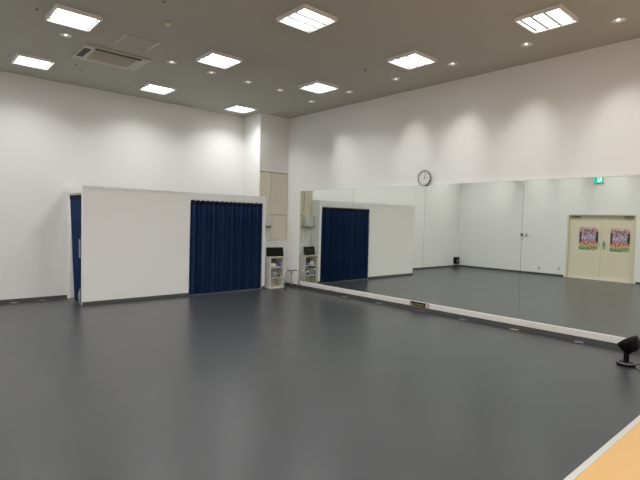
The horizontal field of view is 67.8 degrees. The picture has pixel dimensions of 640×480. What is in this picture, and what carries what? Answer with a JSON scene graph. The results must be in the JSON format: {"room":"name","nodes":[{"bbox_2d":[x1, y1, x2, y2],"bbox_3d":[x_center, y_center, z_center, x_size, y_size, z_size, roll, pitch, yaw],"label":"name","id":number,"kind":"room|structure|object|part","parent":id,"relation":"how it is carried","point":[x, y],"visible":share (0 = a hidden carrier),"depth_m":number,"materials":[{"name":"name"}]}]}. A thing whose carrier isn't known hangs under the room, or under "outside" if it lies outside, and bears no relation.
{"room":"dance studio","nodes":[
{"label":"dance studio","id":0,"kind":"room"},
{"bbox_2d":[79,239,80,257],"bbox_3d":[-4.249,0.148,8.418,0.030,0.330,0.100,-1,3,-42],"label":"door handle","id":1,"kind":"object","parent":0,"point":[79,239],"visible":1,"depth_m":8.41,"materials":[{"name":"silver metal"}]},
{"bbox_2d":[0,71,243,299],"bbox_3d":[-4.627,-0.887,9.324,9.220,4.226,0.200,-1,3,-42],"label":"wall","id":2,"kind":"structure","parent":0,"point":[55,136],"depth_m":9.06,"materials":[{"name":"paint"}]},
{"bbox_2d":[0,295,66,303],"bbox_3d":[-6.369,1.097,7.750,4.092,0.062,0.012,-1,3,-42],"label":"baseboard","id":3,"kind":"structure","parent":2,"relation":"attached to","point":[58,296],"depth_m":8.74,"materials":[{"name":"grey plastic"}]},
{"bbox_2d":[243,113,288,278],"bbox_3d":[-1.346,-0.935,11.647,0.831,4.056,0.700,-1,3,-42],"label":"wall pillar","id":4,"kind":"structure","parent":0,"point":[266,137],"depth_m":11.33,"materials":[{"name":"paint"}]},
{"bbox_2d":[259,171,269,214],"bbox_3d":[-1.300,-1.099,11.188,0.282,1.023,0.028,-1,3,-42],"label":"door","id":5,"kind":"structure","parent":4,"relation":"attached to","point":[264,190],"depth_m":11.20,"materials":[{"name":"beige wood"}]},
{"bbox_2d":[266,215,272,227],"bbox_3d":[-1.266,-0.438,11.191,0.315,0.305,0.131,-1,3,-42],"label":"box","id":6,"kind":"object","parent":4,"relation":"attached to","point":[269,218],"visible":0.58,"depth_m":11.18,"materials":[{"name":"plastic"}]},
{"bbox_2d":[269,172,287,214],"bbox_3d":[-0.990,-1.106,11.466,0.525,1.015,0.026,-1,3,-42],"label":"door","id":7,"kind":"structure","parent":4,"relation":"attached to","point":[278,182],"depth_m":11.46,"materials":[{"name":"beige wood"}]},
{"bbox_2d":[270,215,286,239],"bbox_3d":[-1.006,-0.295,11.510,0.500,0.603,0.016,-1,3,-42],"label":"door","id":8,"kind":"structure","parent":4,"relation":"attached to","point":[278,231],"depth_m":11.51,"materials":[{"name":"beige wood"}]},
{"bbox_2d":[0,285,639,479],"bbox_3d":[-1.752,1.375,5.981,9.020,0.120,8.820,-1,3,-42],"label":"floor","id":9,"kind":"structure","parent":0,"point":[294,383],"depth_m":4.42,"materials":[{"name":"plastic"}]},
{"bbox_2d":[67,185,265,305],"bbox_3d":[-3.034,0.059,10.005,3.908,2.119,0.990,-1,3,-42],"label":"booth","id":10,"kind":"object","parent":9,"relation":"on","point":[135,241],"visible":0.89,"depth_m":9.00,"materials":[{"name":"paint"}]},
{"bbox_3d":[-4.780,0.121,9.074,0.055,1.985,0.058,-1,3,-42],"label":"panel","id":11,"kind":"part","parent":10,"relation":"part of","materials":[{"name":"paint"}]},
{"bbox_2d":[70,193,81,302],"bbox_3d":[-4.469,0.134,8.729,0.047,1.962,0.822,-1,3,-42],"label":"curtain","id":12,"kind":"object","parent":10,"relation":"hanging from","point":[75,199],"visible":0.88,"depth_m":8.70,"materials":[{"name":"blue fabric"}]},
{"bbox_3d":[-3.431,0.091,9.038,2.021,2.115,0.055,-1,3,-42],"label":"panel","id":13,"kind":"part","parent":10,"relation":"part of","materials":[{"name":"paint"}]},
{"bbox_2d":[189,199,262,294],"bbox_3d":[-1.996,0.138,10.302,1.784,1.953,0.130,-1,3,-42],"label":"curtain","id":14,"kind":"object","parent":10,"relation":"hanging from","point":[226,236],"visible":1,"depth_m":10.26,"materials":[{"name":"blue fabric"}]},
{"bbox_3d":[-1.971,-0.829,10.264,1.772,0.016,0.016,-1,3,-42],"label":"rail","id":15,"kind":"part","parent":14,"relation":"part of","materials":[{"name":"white plastic"}]},
{"bbox_3d":[-1.374,0.132,11.020,0.078,1.975,0.267,-1,3,-42],"label":"panel","id":16,"kind":"part","parent":10,"relation":"part of","materials":[{"name":"white"}]},
{"bbox_2d":[264,256,283,288],"bbox_3d":[-1.080,0.754,11.199,0.435,0.733,0.280,-1,3,-42],"label":"storage rack","id":17,"kind":"object","parent":9,"relation":"on","point":[270,282],"visible":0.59,"depth_m":11.20,"materials":[{"name":"white"}]},
{"bbox_3d":[-1.226,0.764,11.083,0.022,0.715,0.260,-1,3,-42],"label":"panel","id":18,"kind":"part","parent":17,"relation":"part of","materials":[{"name":"white"}]},
{"bbox_3d":[-1.170,0.756,11.301,0.351,0.715,0.008,-1,3,-42],"label":"panel","id":19,"kind":"part","parent":17,"relation":"part of","materials":[{"name":"white"}]},
{"bbox_2d":[271,270,277,276],"bbox_3d":[-1.083,0.788,11.161,0.226,0.167,0.152,-1,3,-42],"label":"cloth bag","id":20,"kind":"object","parent":17,"relation":"on","point":[274,273],"visible":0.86,"depth_m":11.11,"materials":[{"name":"white fabric"}]},
{"bbox_2d":[266,247,283,256],"bbox_3d":[-1.065,0.279,11.168,0.430,0.219,0.100,0,3,-29],"label":"monitor","id":21,"kind":"object","parent":17,"relation":"on","point":[270,251],"visible":1,"depth_m":11.13,"materials":[{"name":"black plastic"}]},
{"bbox_3d":[-0.947,0.761,11.331,0.022,0.715,0.260,-1,3,-42],"label":"panel","id":22,"kind":"part","parent":17,"relation":"part of","materials":[{"name":"white"}]},
{"bbox_2d":[283,269,298,288],"bbox_3d":[-0.705,0.911,11.165,0.463,0.442,0.172,-1,3,-42],"label":"stool","id":23,"kind":"object","parent":9,"relation":"on","point":[295,269],"visible":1,"depth_m":11.16,"materials":[{"name":"white metal"}]},
{"bbox_2d":[563,415,639,479],"bbox_3d":[1.272,1.544,2.745,8.820,0.056,0.044,-1,3,-42],"label":"trim","id":24,"kind":"structure","parent":9,"relation":"on","point":[622,433],"depth_m":3.40,"materials":[{"name":"white wood"}]},
{"bbox_2d":[616,335,639,367],"bbox_3d":[3.599,1.283,5.548,0.241,0.368,0.252,-1,3,-42],"label":"floor fan","id":25,"kind":"object","parent":9,"relation":"on","point":[629,345],"visible":1,"depth_m":5.48,"materials":[{"name":"black plastic"}]},
{"bbox_2d":[617,335,636,343],"bbox_3d":[3.584,1.164,5.561,0.238,0.132,0.200,-1,3,-42],"label":"grille","id":26,"kind":"object","parent":25,"relation":"attached to","point":[630,340],"depth_m":5.46,"materials":[{"name":"black plastic"}]},
{"bbox_2d":[0,0,639,118],"bbox_3d":[-0.053,-2.629,4.172,9.214,0.001,13.800,-1,3,-42],"label":"ceiling","id":27,"kind":"structure","parent":0,"point":[482,36],"depth_m":6.58,"materials":[{"name":"paint"}]},
{"bbox_2d":[11,52,54,70],"bbox_3d":[-4.601,-2.859,7.639,0.524,0.048,0.524,-1,3,-42],"label":"ceiling light","id":28,"kind":"object","parent":27,"relation":"attached to","point":[23,59],"visible":1,"depth_m":7.58,"materials":[{"name":"grey plastic"}]},
{"bbox_2d":[59,33,71,37],"bbox_3d":[-3.484,-2.851,6.530,0.160,0.099,0.160,-1,3,-42],"label":"recessed light","id":29,"kind":"object","parent":27,"relation":"in","point":[66,35],"visible":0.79,"depth_m":6.56,"materials":[{"name":"white metal"}]},
{"bbox_2d":[45,3,101,31],"bbox_3d":[-3.064,-2.751,5.918,0.524,0.048,0.524,-1,3,-42],"label":"ceiling light","id":30,"kind":"object","parent":27,"relation":"attached to","point":[58,14],"visible":1,"depth_m":5.88,"materials":[{"name":"grey plastic"}]},
{"bbox_2d":[71,43,151,70],"bbox_3d":[-3.244,-2.820,7.411,0.980,0.040,0.750,-1,3,-42],"label":"air conditioner","id":31,"kind":"object","parent":27,"relation":"attached to","point":[87,52],"visible":1,"depth_m":7.33,"materials":[{"name":"grey plastic"}]},
{"bbox_2d":[86,51,136,67],"bbox_3d":[-3.244,-2.805,7.411,0.620,0.010,0.450,-1,3,-42],"label":"grille","id":32,"kind":"object","parent":31,"relation":"attached to","point":[99,56],"depth_m":7.38,"materials":[{"name":"beige plastic"}]},
{"bbox_2d":[115,34,158,50],"bbox_3d":[-2.595,-2.793,6.751,0.462,0.008,0.462,-1,3,-42],"label":"ceiling hatch","id":33,"kind":"object","parent":27,"relation":"attached to","point":[128,40],"visible":1,"depth_m":6.74,"materials":[{"name":"paint"}]},
{"bbox_2d":[138,82,176,94],"bbox_3d":[-3.090,-2.879,9.055,0.524,0.048,0.524,-1,3,-42],"label":"ceiling light","id":34,"kind":"object","parent":27,"relation":"attached to","point":[153,87],"visible":1,"depth_m":9.00,"materials":[{"name":"grey plastic"}]},
{"bbox_2d":[163,21,171,26],"bbox_3d":[-1.925,-2.730,6.024,0.110,0.043,0.110,-1,3,-42],"label":"smoke detector","id":35,"kind":"object","parent":27,"relation":"attached to","point":[167,23],"visible":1,"depth_m":5.99,"materials":[{"name":"beige plastic"}]},
{"bbox_2d":[167,60,176,63],"bbox_3d":[-2.349,-2.865,7.556,0.160,0.099,0.160,-1,3,-42],"label":"recessed light","id":36,"kind":"object","parent":27,"relation":"in","point":[168,61],"visible":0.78,"depth_m":7.59,"materials":[{"name":"white"}]},
{"bbox_2d":[195,50,242,68],"bbox_3d":[-1.553,-2.771,7.334,0.524,0.048,0.524,-1,3,-42],"label":"ceiling light","id":37,"kind":"object","parent":27,"relation":"attached to","point":[213,58],"visible":1,"depth_m":7.29,"materials":[{"name":"grey plastic"}]},
{"bbox_2d":[224,103,256,112],"bbox_3d":[-1.759,-2.906,10.537,0.524,0.048,0.524,-1,3,-42],"label":"ceiling light","id":38,"kind":"object","parent":27,"relation":"attached to","point":[240,108],"visible":1,"depth_m":10.47,"materials":[{"name":"grey plastic"}]},
{"bbox_2d":[271,110,296,116],"bbox_3d":[-0.833,-2.922,11.001,0.512,0.008,0.402,-1,3,-42],"label":"ceiling hatch","id":39,"kind":"object","parent":27,"relation":"attached to","point":[280,112],"visible":1,"depth_m":10.99,"materials":[{"name":"paint"}]},
{"bbox_3d":[-0.833,-2.924,11.001,0.500,0.004,0.400,-1,3,-42],"label":"panel","id":40,"kind":"part","parent":39,"relation":"part of","materials":[{"name":"paint"}]},
{"bbox_2d":[277,3,337,32],"bbox_3d":[-0.156,-2.672,5.769,0.524,0.048,0.524,-1,3,-42],"label":"ceiling light","id":41,"kind":"object","parent":27,"relation":"attached to","point":[306,18],"visible":1,"depth_m":5.73,"materials":[{"name":"grey plastic"}]},
{"bbox_2d":[299,80,338,93],"bbox_3d":[-0.023,-2.788,8.698,0.524,0.048,0.524,-1,3,-42],"label":"ceiling light","id":42,"kind":"object","parent":27,"relation":"attached to","point":[317,86],"visible":1,"depth_m":8.65,"materials":[{"name":"grey plastic"}]},
{"bbox_2d":[387,50,436,69],"bbox_3d":[1.374,-2.690,7.134,0.524,0.048,0.524,-1,3,-42],"label":"ceiling light","id":43,"kind":"object","parent":27,"relation":"attached to","point":[412,59],"visible":1,"depth_m":7.09,"materials":[{"name":"grey plastic"}]},
{"bbox_2d":[447,62,457,65],"bbox_3d":[2.037,-2.745,7.307,0.160,0.099,0.160,-1,3,-42],"label":"recessed light","id":44,"kind":"object","parent":27,"relation":"in","point":[450,63],"visible":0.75,"depth_m":7.33,"materials":[{"name":"white"}]},
{"bbox_2d":[520,42,532,46],"bbox_3d":[2.795,-2.691,6.443,0.160,0.099,0.160,-1,3,-42],"label":"recessed light","id":45,"kind":"object","parent":27,"relation":"in","point":[525,44],"visible":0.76,"depth_m":6.47,"materials":[{"name":"white metal"}]},
{"bbox_2d":[514,3,578,33],"bbox_3d":[2.667,-2.595,5.611,0.524,0.048,0.524,-1,3,-42],"label":"ceiling light","id":46,"kind":"object","parent":27,"relation":"attached to","point":[555,16],"visible":1,"depth_m":5.57,"materials":[{"name":"grey plastic"}]},
{"bbox_2d":[611,17,625,22],"bbox_3d":[3.526,-2.639,5.624,0.160,0.099,0.160,-1,3,-42],"label":"recessed light","id":47,"kind":"object","parent":27,"relation":"in","point":[620,19],"visible":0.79,"depth_m":5.65,"materials":[{"name":"white"}]},
{"bbox_2d":[285,38,639,337],"bbox_3d":[3.329,-0.602,7.186,0.200,4.226,13.600,-1,3,-42],"label":"wall","id":48,"kind":"structure","parent":0,"point":[577,114],"depth_m":7.74,"materials":[{"name":"paint"}]},
{"bbox_2d":[299,189,353,289],"bbox_3d":[0.098,-0.051,10.659,0.005,2.130,1.749,-1,3,-42],"label":"wall mirror","id":49,"kind":"object","parent":48,"relation":"attached to","point":[326,216],"visible":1,"depth_m":10.59,"materials":[{"name":"clear glass"}]},
{"bbox_2d":[351,185,425,301],"bbox_3d":[1.283,0.032,9.332,0.005,2.130,1.805,-1,3,-42],"label":"wall mirror","id":50,"kind":"object","parent":48,"relation":"attached to","point":[388,222],"visible":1,"depth_m":9.26,"materials":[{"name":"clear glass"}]},
{"bbox_2d":[410,301,428,307],"bbox_3d":[1.818,1.179,8.700,0.005,0.080,0.410,-1,3,-42],"label":"strip","id":51,"kind":"object","parent":48,"relation":"attached to","point":[413,303],"visible":1,"depth_m":8.70,"materials":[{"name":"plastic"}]},
{"bbox_2d":[418,170,430,185],"bbox_3d":[1.885,-1.117,8.591,0.040,0.280,0.280,-1,3,-42],"label":"wall clock","id":52,"kind":"object","parent":48,"relation":"attached to","point":[424,177],"visible":1,"depth_m":8.58,"materials":[{"name":"grey plastic"}]},
{"bbox_2d":[297,281,625,342],"bbox_3d":[1.873,1.185,8.666,0.032,0.088,7.215,-1,3,-42],"label":"trim","id":53,"kind":"structure","parent":48,"relation":"attached to","point":[597,336],"depth_m":7.68,"materials":[{"name":"white painted wood"}]},
{"bbox_2d":[285,282,639,352],"bbox_3d":[3.363,1.368,6.996,0.036,0.068,12.688,-1,3,-42],"label":"baseboard","id":54,"kind":"structure","parent":48,"relation":"attached to","point":[507,325],"depth_m":7.82,"materials":[{"name":"grey plastic"}]},
{"bbox_2d":[300,174,639,190],"bbox_3d":[1.925,-0.997,8.591,0.018,0.015,7.200,-1,3,-42],"label":"trim","id":55,"kind":"structure","parent":48,"relation":"attached to","point":[629,174],"depth_m":7.57,"materials":[{"name":"white metal"}]},
{"bbox_2d":[422,181,523,318],"bbox_3d":[2.486,0.117,7.984,0.005,2.130,1.805,-1,3,-42],"label":"wall mirror","id":56,"kind":"object","parent":48,"relation":"attached to","point":[473,231],"visible":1,"depth_m":7.90,"materials":[{"name":"clear glass"}]},
{"bbox_2d":[518,175,639,338],"bbox_3d":[3.690,0.201,6.636,0.005,2.130,1.805,-1,3,-42],"label":"wall mirror","id":57,"kind":"object","parent":48,"relation":"attached to","point":[580,268],"visible":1,"depth_m":6.64,"materials":[{"name":"clear glass"}]},
{"bbox_2d":[575,422,639,479],"bbox_3d":[2.720,1.690,0.973,9.020,0.120,4.538,-1,3,-42],"label":"floor","id":58,"kind":"structure","parent":0,"point":[621,461],"depth_m":3.25,"materials":[{"name":"wood"}]}
]}

